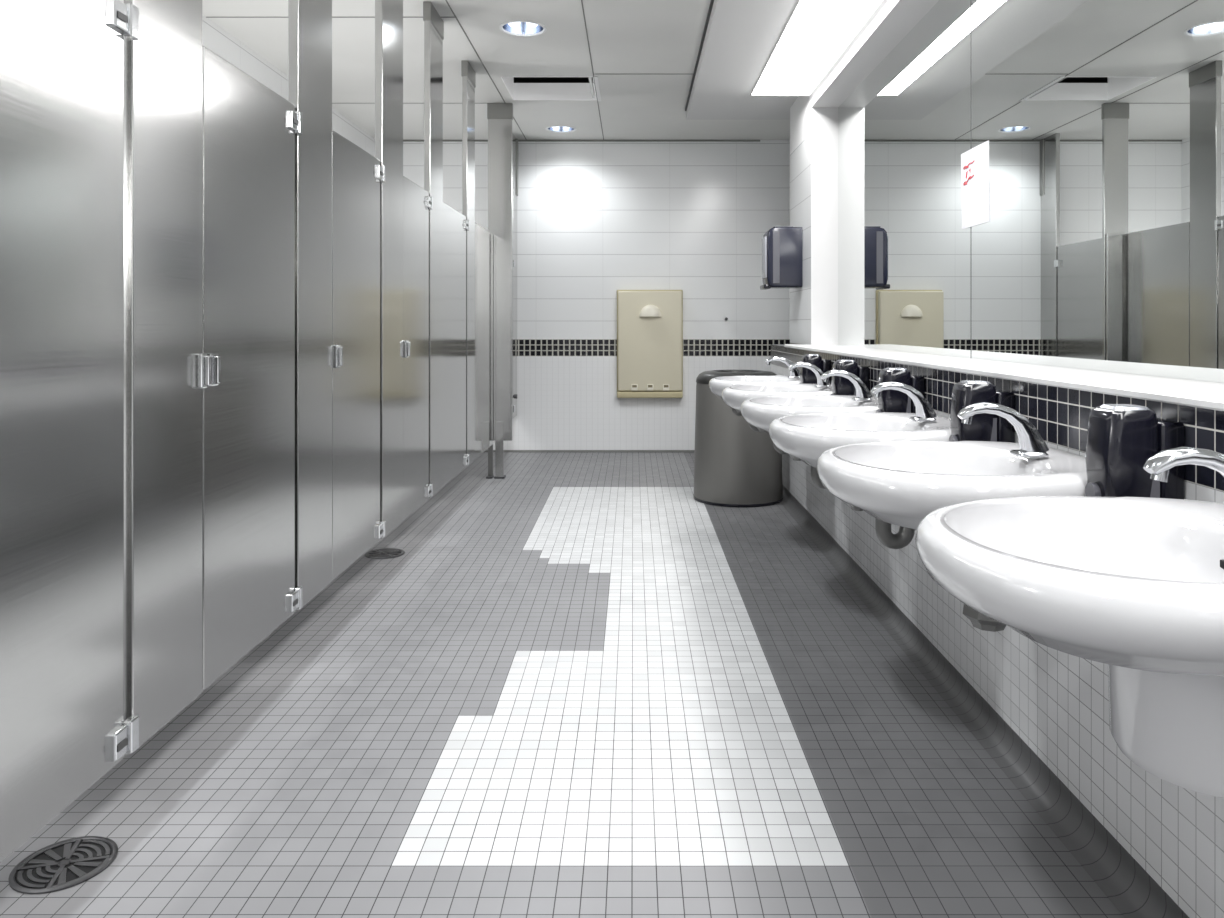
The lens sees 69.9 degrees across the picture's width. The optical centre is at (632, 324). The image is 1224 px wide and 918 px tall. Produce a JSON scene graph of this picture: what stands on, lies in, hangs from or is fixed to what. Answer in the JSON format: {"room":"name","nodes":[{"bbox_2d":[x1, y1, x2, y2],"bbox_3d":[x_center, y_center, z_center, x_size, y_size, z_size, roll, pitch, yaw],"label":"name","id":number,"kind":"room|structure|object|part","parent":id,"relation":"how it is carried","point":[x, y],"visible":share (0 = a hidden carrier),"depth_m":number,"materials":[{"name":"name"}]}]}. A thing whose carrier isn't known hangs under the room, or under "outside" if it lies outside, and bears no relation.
{"room":"public restroom","nodes":[
{"label":"public restroom","id":0,"kind":"room"},
{"bbox_2d":[202,14,374,156],"bbox_3d":[-2.350,-0.310,2.730,0.100,2.900,10.260,0,0,0],"label":"wall","id":1,"kind":"structure","parent":0,"point":[216,39],"depth_m":5.38,"materials":[{"name":"tile"}]},
{"bbox_2d":[202,0,789,139],"bbox_3d":[-0.400,-1.660,2.730,3.900,0.001,10.360,0,0,0],"label":"ceiling","id":2,"kind":"structure","parent":0,"point":[644,53],"depth_m":5.42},
{"bbox_2d":[124,0,210,746],"bbox_3d":[-1.651,-0.385,1.970,1.274,2.550,0.306,0,0,0],"label":"pilaster","id":3,"kind":"object","parent":2,"relation":"attached to","point":[166,369],"visible":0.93,"depth_m":1.94,"materials":[{"name":"silver metal"}]},
{"bbox_2d":[0,0,138,862],"bbox_3d":[-1.051,0.105,1.518,0.050,1.570,0.607,0,0,0],"label":"door","id":4,"kind":"structure","parent":3,"relation":"attached to","point":[63,727],"depth_m":1.60,"materials":[{"name":"silver metal"}]},
{"bbox_3d":[-1.027,0.110,2.101,0.026,0.084,0.026,0,0,0],"label":"strike plate","id":5,"kind":"part","parent":3,"relation":"part of","materials":[{"name":"silver metal"}]},
{"bbox_2d":[202,46,301,690],"bbox_3d":[-1.046,0.105,2.426,0.054,1.570,0.592,0,0,-1],"label":"door","id":6,"kind":"structure","parent":3,"relation":"attached to","point":[249,590],"depth_m":2.37,"materials":[{"name":"silver metal"}]},
{"bbox_3d":[-1.036,0.110,2.156,0.016,0.080,0.040,0,0,0],"label":"latch plate","id":7,"kind":"part","parent":6,"relation":"part of","materials":[{"name":"silver metal"}]},
{"bbox_3d":[-1.022,0.110,2.154,0.012,0.068,0.012,0,0,0],"label":"latch knob","id":8,"kind":"part","parent":6,"relation":"part of","materials":[{"name":"silver metal"}]},
{"bbox_2d":[288,0,331,610],"bbox_3d":[-1.661,-0.385,2.876,1.253,2.550,0.318,0,0,0],"label":"pilaster","id":9,"kind":"object","parent":2,"relation":"attached to","point":[309,21],"visible":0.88,"depth_m":2.84,"materials":[{"name":"silver metal"}]},
{"bbox_2d":[332,130,385,580],"bbox_3d":[-1.046,0.105,3.339,0.054,1.570,0.594,0,0,-1],"label":"door","id":10,"kind":"structure","parent":9,"relation":"attached to","point":[357,175],"depth_m":3.27,"materials":[{"name":"silver metal"}]},
{"bbox_3d":[-1.036,0.110,3.068,0.016,0.080,0.040,0,0,0],"label":"latch plate","id":11,"kind":"part","parent":10,"relation":"part of","materials":[{"name":"silver metal"}]},
{"bbox_3d":[-1.022,0.110,3.066,0.012,0.068,0.012,0,0,0],"label":"latch knob","id":12,"kind":"part","parent":10,"relation":"part of","materials":[{"name":"silver metal"}]},
{"bbox_2d":[375,0,402,538],"bbox_3d":[-1.661,-0.385,3.800,1.253,2.550,0.339,0,0,0],"label":"pilaster","id":13,"kind":"object","parent":2,"relation":"attached to","point":[388,13],"visible":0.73,"depth_m":3.77,"materials":[{"name":"silver metal"}]},
{"bbox_2d":[403,176,432,519],"bbox_3d":[-1.046,0.105,4.236,0.054,1.570,0.518,0,0,-1],"label":"door","id":14,"kind":"structure","parent":13,"relation":"attached to","point":[417,202],"depth_m":4.21,"materials":[{"name":"silver metal"}]},
{"bbox_3d":[-1.036,0.110,4.003,0.016,0.080,0.040,0,0,0],"label":"latch plate","id":15,"kind":"part","parent":14,"relation":"part of","materials":[{"name":"silver metal"}]},
{"bbox_3d":[-1.022,0.110,4.001,0.012,0.068,0.012,0,0,0],"label":"latch knob","id":16,"kind":"part","parent":14,"relation":"part of","materials":[{"name":"silver metal"}]},
{"bbox_2d":[206,0,603,139],"bbox_3d":[-0.945,-1.659,2.730,2.710,0.004,10.260,0,0,0],"label":"trim","id":17,"kind":"structure","parent":2,"relation":"attached to","point":[445,0],"depth_m":5.17,"materials":[{"name":"grey metal"}]},
{"bbox_2d":[423,1,443,497],"bbox_3d":[-1.661,-0.385,4.643,1.253,2.550,0.305,0,0,0],"label":"pilaster","id":18,"kind":"object","parent":2,"relation":"attached to","point":[433,23],"visible":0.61,"depth_m":4.61,"materials":[{"name":"silver metal"}]},
{"bbox_2d":[443,202,468,485],"bbox_3d":[-1.051,0.105,5.149,0.050,1.570,0.697,0,0,0],"label":"door","id":19,"kind":"structure","parent":18,"relation":"attached to","point":[455,224],"depth_m":5.09,"materials":[{"name":"silver metal"}]},
{"bbox_2d":[461,60,475,466],"bbox_3d":[-1.661,-0.385,5.628,1.253,2.550,0.273,0,0,0],"label":"pilaster","id":20,"kind":"object","parent":2,"relation":"attached to","point":[468,74],"visible":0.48,"depth_m":5.57,"materials":[{"name":"silver metal"}]},
{"bbox_2d":[475,223,492,458],"bbox_3d":[-1.057,0.105,6.154,0.026,1.570,0.763,0,0,0],"label":"door","id":21,"kind":"structure","parent":20,"relation":"attached to","point":[483,237],"depth_m":6.12,"materials":[{"name":"silver metal"}]},
{"bbox_2d":[499,20,546,36],"bbox_3d":[-0.615,-1.727,4.900,0.262,0.146,0.262,0,0,0],"label":"recessed light","id":22,"kind":"object","parent":2,"relation":"in","point":[523,28],"visible":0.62,"depth_m":4.98,"materials":[{"name":"white paint"}]},
{"bbox_3d":[-0.667,-1.705,4.900,0.076,0.072,0.117,0,0,0],"label":"bulb","id":23,"kind":"part","parent":22,"relation":"part of","materials":[{"name":"white glass"}]},
{"bbox_3d":[-0.563,-1.705,4.900,0.076,0.072,0.117,0,0,0],"label":"bulb","id":24,"kind":"part","parent":22,"relation":"part of","materials":[{"name":"white glass"}]},
{"bbox_2d":[501,76,600,100],"bbox_3d":[-0.575,-1.750,6.160,0.710,0.191,0.700,0,0,0],"label":"ceiling vent","id":25,"kind":"object","parent":2,"relation":"in","point":[518,91],"visible":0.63,"depth_m":6.46,"materials":[{"name":"white metal"}]},
{"bbox_3d":[-0.575,-1.840,6.160,0.710,0.010,0.700,0,0,0],"label":"plate","id":26,"kind":"part","parent":25,"relation":"part of","materials":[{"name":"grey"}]},
{"bbox_3d":[-0.291,-1.680,6.155,0.018,0.030,0.550,0,0,0],"label":"rail","id":27,"kind":"part","parent":25,"relation":"part of","materials":[{"name":"silver metal"}]},
{"bbox_2d":[545,126,575,132],"bbox_3d":[-0.610,-1.727,7.420,0.262,0.146,0.262,0,0,0],"label":"recessed light","id":28,"kind":"object","parent":2,"relation":"in","point":[557,129],"visible":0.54,"depth_m":7.51,"materials":[{"name":"white glass"}]},
{"bbox_2d":[514,78,593,82],"bbox_3d":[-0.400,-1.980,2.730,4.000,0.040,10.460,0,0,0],"label":"ceiling vent","id":29,"kind":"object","parent":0,"point":[516,80],"depth_m":7.02,"materials":[{"name":"black metal"}]},
{"bbox_2d":[0,452,1123,917],"bbox_3d":[-0.400,1.140,2.730,3.800,0.001,10.260,0,0,0],"label":"floor","id":30,"kind":"structure","parent":0,"point":[581,684],"depth_m":2.34,"materials":[{"name":"tile"}]},
{"bbox_2d":[8,836,117,893],"bbox_3d":[-1.200,1.137,1.850,0.194,0.005,0.194,0,0,-14],"label":"floor drain","id":31,"kind":"object","parent":30,"relation":"on","point":[68,863],"visible":1,"depth_m":1.84,"materials":[{"name":"black metal"}]},
{"bbox_2d":[365,548,404,558],"bbox_3d":[-1.235,1.137,4.360,0.194,0.005,0.194,0,0,-40],"label":"floor drain","id":32,"kind":"object","parent":30,"relation":"on","point":[384,553],"visible":1,"depth_m":4.35,"materials":[{"name":"black metal"}]},
{"bbox_2d":[486,103,512,478],"bbox_3d":[-0.995,-0.260,6.542,0.190,2.800,0.091,0,0,0],"label":"pilaster","id":33,"kind":"object","parent":30,"relation":"on","point":[499,115],"visible":0.91,"depth_m":6.55,"materials":[{"name":"silver metal"}]},
{"bbox_3d":[-1.067,1.002,6.566,0.035,0.273,0.023,0,0,0],"label":"leg","id":34,"kind":"part","parent":33,"relation":"part of","materials":[{"name":"silver metal"}]},
{"bbox_3d":[-0.992,0.929,6.510,0.060,0.418,0.019,0,0,0],"label":"leg","id":35,"kind":"part","parent":33,"relation":"part of","materials":[{"name":"silver metal"}]},
{"bbox_2d":[693,370,782,506],"bbox_3d":[0.690,0.721,5.760,0.586,0.838,0.586,0,0,0],"label":"waste bin","id":36,"kind":"object","parent":30,"relation":"on","point":[736,465],"visible":0.72,"depth_m":5.52,"materials":[{"name":"silver metal"}]},
{"bbox_3d":[0.690,0.340,5.760,0.552,0.076,0.552,0,0,0],"label":"lid","id":37,"kind":"part","parent":36,"relation":"part of","materials":[{"name":"grey"}]},
{"bbox_2d":[403,140,788,449],"bbox_3d":[-0.400,-0.310,7.910,4.000,2.900,0.100,0,0,0],"label":"wall","id":38,"kind":"structure","parent":0,"point":[596,220],"depth_m":7.86,"materials":[{"name":"tile"}]},
{"bbox_2d":[513,134,517,417],"bbox_3d":[-1.052,-0.426,7.718,0.048,2.472,0.287,0,0,0],"label":"pilaster","id":39,"kind":"object","parent":38,"relation":"attached to","point":[515,141],"visible":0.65,"depth_m":7.74,"materials":[{"name":"silver metal"}]},
{"bbox_2d":[513,260,516,411],"bbox_3d":[-1.018,0.065,7.108,0.105,1.490,0.935,0,0,0],"label":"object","id":40,"kind":"structure","parent":39,"relation":"attached to","point":[514,395],"depth_m":7.51,"materials":[{"name":"silver metal"}]},
{"bbox_2d":[403,140,759,141],"bbox_3d":[-0.580,-1.653,7.854,3.440,0.014,0.012,0,0,0],"label":"trim","id":41,"kind":"structure","parent":38,"relation":"attached to","point":[403,140],"depth_m":7.85,"materials":[{"name":"grey metal"}]},
{"bbox_2d":[484,450,694,451],"bbox_3d":[-0.450,1.131,7.854,3.700,0.018,0.012,0,0,0],"label":"baseboard","id":42,"kind":"structure","parent":38,"relation":"attached to","point":[486,450],"depth_m":7.85,"materials":[{"name":"grey tile"}]},
{"bbox_2d":[617,290,682,397],"bbox_3d":[0.150,0.168,7.779,0.590,0.965,0.160,0,0,0],"label":"station","id":43,"kind":"object","parent":38,"relation":"attached to","point":[649,322],"visible":1,"depth_m":7.75,"materials":[{"name":"beige plastic"}]},
{"bbox_3d":[0.155,-0.128,7.727,0.196,0.105,0.055,0,0,0],"label":"handle","id":44,"kind":"part","parent":43,"relation":"part of","materials":[{"name":"white plastic"}]},
{"bbox_2d":[686,0,798,119],"bbox_3d":[0.935,-1.617,2.160,1.050,0.085,9.120,0,0,0],"label":"ceiling","id":45,"kind":"structure","parent":0,"point":[741,36],"depth_m":5.22,"materials":[{"name":"grey paint"}]},
{"bbox_2d":[685,0,713,110],"bbox_3d":[0.404,-1.649,2.160,0.012,0.019,9.120,0,0,0],"label":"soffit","id":46,"kind":"structure","parent":45,"relation":"attached to","point":[712,1],"depth_m":5.23,"materials":[{"name":"grey"}]},
{"bbox_2d":[751,0,882,95],"bbox_3d":[0.972,-1.534,2.052,0.334,0.107,7.904,0,0,0],"label":"strip light","id":47,"kind":"object","parent":45,"relation":"attached to","point":[816,33],"visible":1,"depth_m":4.73,"materials":[{"name":"white plastic"}]},
{"bbox_3d":[0.972,-1.534,2.052,0.334,0.107,7.904,0,0,0],"label":"frame","id":48,"kind":"part","parent":47,"relation":"part of","materials":[{"name":"white paint"}]},
{"bbox_2d":[789,139,789,343],"bbox_3d":[1.450,-0.260,7.110,0.100,2.800,1.500,0,0,0],"label":"wall","id":49,"kind":"structure","parent":0,"point":[789,139],"depth_m":7.84,"materials":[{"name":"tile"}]},
{"bbox_2d":[790,133,810,344],"bbox_3d":[1.320,-0.547,5.986,0.360,1.376,0.748,0,0,0],"label":"wall pier","id":50,"kind":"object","parent":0,"point":[800,158],"visible":0.21,"depth_m":5.89,"materials":[{"name":"tile"}]},
{"bbox_2d":[760,226,802,289],"bbox_3d":[1.012,-0.456,6.003,0.254,0.421,0.244,0,0,0],"label":"dispenser","id":51,"kind":"object","parent":50,"relation":"attached to","point":[782,246],"visible":1,"depth_m":5.88,"materials":[{"name":"black plastic"}]},
{"bbox_3d":[0.907,-0.260,6.005,0.045,0.030,0.200,0,0,0],"label":"lever","id":52,"kind":"part","parent":51,"relation":"part of","materials":[{"name":"black plastic"}]},
{"bbox_2d":[811,108,837,344],"bbox_3d":[1.239,-0.630,5.606,0.198,1.520,0.012,0,0,0],"label":"wall pier","id":53,"kind":"structure","parent":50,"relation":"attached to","point":[824,121],"depth_m":5.60,"materials":[{"name":"white paint"}]},
{"bbox_2d":[790,0,938,153],"bbox_3d":[1.320,-1.448,1.980,0.360,0.425,8.760,0,0,0],"label":"wall","id":54,"kind":"structure","parent":0,"point":[892,20],"depth_m":4.60,"materials":[{"name":"white paint"}]},
{"bbox_2d":[771,344,1223,917],"bbox_3d":[1.250,0.640,1.980,0.500,0.999,8.760,0,0,0],"label":"wall","id":55,"kind":"structure","parent":0,"point":[1056,702],"depth_m":2.04,"materials":[{"name":"tile"}]},
{"bbox_2d":[709,375,800,415],"bbox_3d":[0.706,0.389,4.745,0.587,0.206,0.584,0,0,0],"label":"sink","id":56,"kind":"object","parent":55,"relation":"attached to","point":[717,385],"visible":0.28,"depth_m":4.68,"materials":[{"name":"grey ceramic"}]},
{"bbox_2d":[709,375,800,396],"bbox_3d":[0.706,0.361,4.745,0.587,0.150,0.584,0,0,0],"label":"basin","id":57,"kind":"object","parent":56,"relation":"in","point":[717,385],"depth_m":4.66,"materials":[{"name":"white ceramic"}]},
{"bbox_2d":[765,356,799,377],"bbox_3d":[0.813,0.230,4.745,0.196,0.120,0.056,0,0,0],"label":"faucet","id":58,"kind":"object","parent":56,"relation":"on","point":[796,374],"visible":0.91,"depth_m":4.73,"materials":[{"name":"silver metal"}]},
{"bbox_2d":[722,384,831,431],"bbox_3d":[0.706,0.389,4.040,0.587,0.206,0.584,0,0,0],"label":"sink","id":59,"kind":"object","parent":55,"relation":"attached to","point":[733,396],"visible":0.36,"depth_m":3.96,"materials":[{"name":"grey ceramic"}]},
{"bbox_2d":[722,384,831,411],"bbox_3d":[0.706,0.361,4.040,0.587,0.150,0.584,0,0,0],"label":"basin","id":60,"kind":"object","parent":59,"relation":"in","point":[733,396],"depth_m":3.95,"materials":[{"name":"white ceramic"}]},
{"bbox_2d":[788,362,829,387],"bbox_3d":[0.813,0.230,4.040,0.196,0.120,0.056,0,0,0],"label":"faucet","id":61,"kind":"object","parent":59,"relation":"on","point":[816,370],"visible":0.94,"depth_m":4.02,"materials":[{"name":"silver metal"}]},
{"bbox_3d":[0.870,0.282,4.040,0.068,0.009,0.056,0,0,0],"label":"plate","id":62,"kind":"part","parent":61,"relation":"part of","materials":[{"name":"silver metal"}]},
{"bbox_2d":[740,395,877,453],"bbox_3d":[0.706,0.389,3.335,0.587,0.206,0.584,0,0,0],"label":"sink","id":63,"kind":"object","parent":55,"relation":"attached to","point":[759,412],"visible":0.3,"depth_m":3.24,"materials":[{"name":"grey ceramic"}]},
{"bbox_2d":[740,395,877,433],"bbox_3d":[0.706,0.361,3.335,0.587,0.150,0.584,0,0,0],"label":"basin","id":64,"kind":"object","parent":63,"relation":"in","point":[759,412],"depth_m":3.24,"materials":[{"name":"white ceramic"}]},
{"bbox_2d":[821,370,872,400],"bbox_3d":[0.813,0.230,3.335,0.196,0.120,0.056,0,0,0],"label":"faucet","id":65,"kind":"object","parent":63,"relation":"on","point":[863,393],"visible":1,"depth_m":3.32,"materials":[{"name":"silver metal"}]},
{"bbox_3d":[0.870,0.282,3.335,0.068,0.009,0.056,0,0,0],"label":"plate","id":66,"kind":"part","parent":65,"relation":"part of","materials":[{"name":"silver metal"}]},
{"bbox_2d":[799,354,831,383],"bbox_3d":[0.922,0.244,4.440,0.154,0.191,0.098,0,0,0],"label":"soap dispenser","id":67,"kind":"object","parent":55,"relation":"attached to","point":[807,376],"visible":0.63,"depth_m":4.40,"materials":[{"name":"black plastic"}]},
{"bbox_2d":[831,360,868,395],"bbox_3d":[0.922,0.244,3.735,0.154,0.191,0.098,0,0,0],"label":"soap dispenser","id":68,"kind":"object","parent":55,"relation":"attached to","point":[841,385],"visible":0.53,"depth_m":3.69,"materials":[{"name":"black plastic"}]},
{"bbox_2d":[769,412,950,488],"bbox_3d":[0.706,0.396,2.630,0.587,0.219,0.584,0,0,0],"label":"sink","id":69,"kind":"object","parent":55,"relation":"attached to","point":[805,437],"visible":0.52,"depth_m":2.53,"materials":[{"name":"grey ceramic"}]},
{"bbox_2d":[871,382,936,421],"bbox_3d":[0.813,0.230,2.630,0.196,0.120,0.056,0,0,0],"label":"faucet","id":70,"kind":"object","parent":69,"relation":"on","point":[924,410],"visible":1,"depth_m":2.61,"materials":[{"name":"silver metal"}]},
{"bbox_3d":[0.870,0.282,2.630,0.068,0.009,0.056,0,0,0],"label":"plate","id":71,"kind":"part","parent":70,"relation":"part of","materials":[{"name":"silver metal"}]},
{"bbox_2d":[876,368,924,412],"bbox_3d":[0.922,0.244,3.030,0.154,0.191,0.098,0,0,0],"label":"soap dispenser","id":72,"kind":"object","parent":55,"relation":"attached to","point":[895,401],"visible":0.56,"depth_m":2.98,"materials":[{"name":"black plastic"}]},
{"bbox_2d":[816,441,1086,548],"bbox_3d":[0.706,0.389,1.925,0.587,0.206,0.584,0,0,0],"label":"sink","id":73,"kind":"object","parent":55,"relation":"attached to","point":[899,483],"visible":0.71,"depth_m":1.81,"materials":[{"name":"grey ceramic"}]},
{"bbox_2d":[957,402,1048,456],"bbox_3d":[0.813,0.230,1.925,0.196,0.120,0.056,0,0,0],"label":"faucet","id":74,"kind":"object","parent":73,"relation":"on","point":[1031,443],"visible":1,"depth_m":1.91,"materials":[{"name":"silver metal"}]},
{"bbox_3d":[0.870,0.282,1.925,0.068,0.009,0.056,0,0,0],"label":"plate","id":75,"kind":"part","parent":74,"relation":"part of","materials":[{"name":"silver metal"}]},
{"bbox_2d":[949,380,1014,442],"bbox_3d":[0.922,0.244,2.325,0.154,0.191,0.098,0,0,0],"label":"soap dispenser","id":76,"kind":"object","parent":55,"relation":"attached to","point":[984,426],"visible":0.65,"depth_m":2.29,"materials":[{"name":"black plastic"}]},
{"bbox_2d":[780,485,1188,917],"bbox_3d":[0.973,1.102,1.980,0.056,0.074,8.760,0,0,0],"label":"baseboard","id":77,"kind":"structure","parent":55,"relation":"attached to","point":[1121,878],"depth_m":2.23,"materials":[{"name":"tile"}]},
{"bbox_2d":[784,344,1223,410],"bbox_3d":[1.143,0.132,1.600,0.351,0.020,8.000,0,0,0],"label":"ledge","id":78,"kind":"object","parent":55,"relation":"on","point":[1193,393],"visible":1,"depth_m":2.15,"materials":[{"name":"white stone"}]},
{"bbox_2d":[915,496,1223,797],"bbox_3d":[0.706,0.447,1.220,0.587,0.322,0.584,0,0,0],"label":"sink","id":79,"kind":"object","parent":55,"relation":"attached to","point":[1134,586],"visible":1,"depth_m":1.14,"materials":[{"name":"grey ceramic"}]},
{"bbox_2d":[915,496,1223,676],"bbox_3d":[0.706,0.361,1.220,0.587,0.150,0.584,0,0,0],"label":"basin","id":80,"kind":"object","parent":79,"relation":"in","point":[1127,582],"depth_m":1.14,"materials":[{"name":"white ceramic"}]},
{"bbox_2d":[1143,447,1223,526],"bbox_3d":[0.813,0.230,1.220,0.196,0.120,0.056,0,0,0],"label":"faucet","id":81,"kind":"object","parent":79,"relation":"on","point":[1159,465],"visible":1,"depth_m":1.21,"materials":[{"name":"silver metal"}]},
{"bbox_3d":[0.813,0.230,1.220,0.196,0.120,0.048,0,0,0],"label":"spout","id":82,"kind":"part","parent":81,"relation":"part of","materials":[{"name":"silver metal"}]},
{"bbox_2d":[1085,404,1184,498],"bbox_3d":[0.922,0.244,1.620,0.154,0.191,0.098,0,0,0],"label":"soap dispenser","id":83,"kind":"object","parent":55,"relation":"attached to","point":[1121,438],"visible":0.78,"depth_m":1.58,"materials":[{"name":"black plastic"}]},
{"bbox_3d":[1.409,-0.760,1.980,0.182,1.801,8.760,0,0,0],"label":"wall","id":84,"kind":"structure","parent":0,"visible":0},
{"bbox_2d":[838,0,970,357],"bbox_3d":[1.313,-0.630,4.499,0.007,1.519,2.200,0,0,0],"label":"mirror","id":85,"kind":"object","parent":84,"relation":"attached to","point":[904,249],"visible":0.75,"depth_m":4.14,"materials":[{"name":"clear glass"}]},
{"bbox_2d":[971,0,1223,382],"bbox_3d":[1.313,-0.630,1.970,0.007,1.519,2.841,0,0,0],"label":"mirror","id":86,"kind":"object","parent":84,"relation":"attached to","point":[1101,247],"visible":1,"depth_m":2.45,"materials":[{"name":"clear glass"}]},
{"bbox_2d":[961,140,989,228],"bbox_3d":[1.307,-0.530,3.355,0.006,0.300,0.280,0,0,0],"label":"paper notice","id":87,"kind":"object","parent":86,"relation":"attached to","point":[975,193],"visible":1,"depth_m":3.34,"materials":[{"name":"white paper"}]}
]}

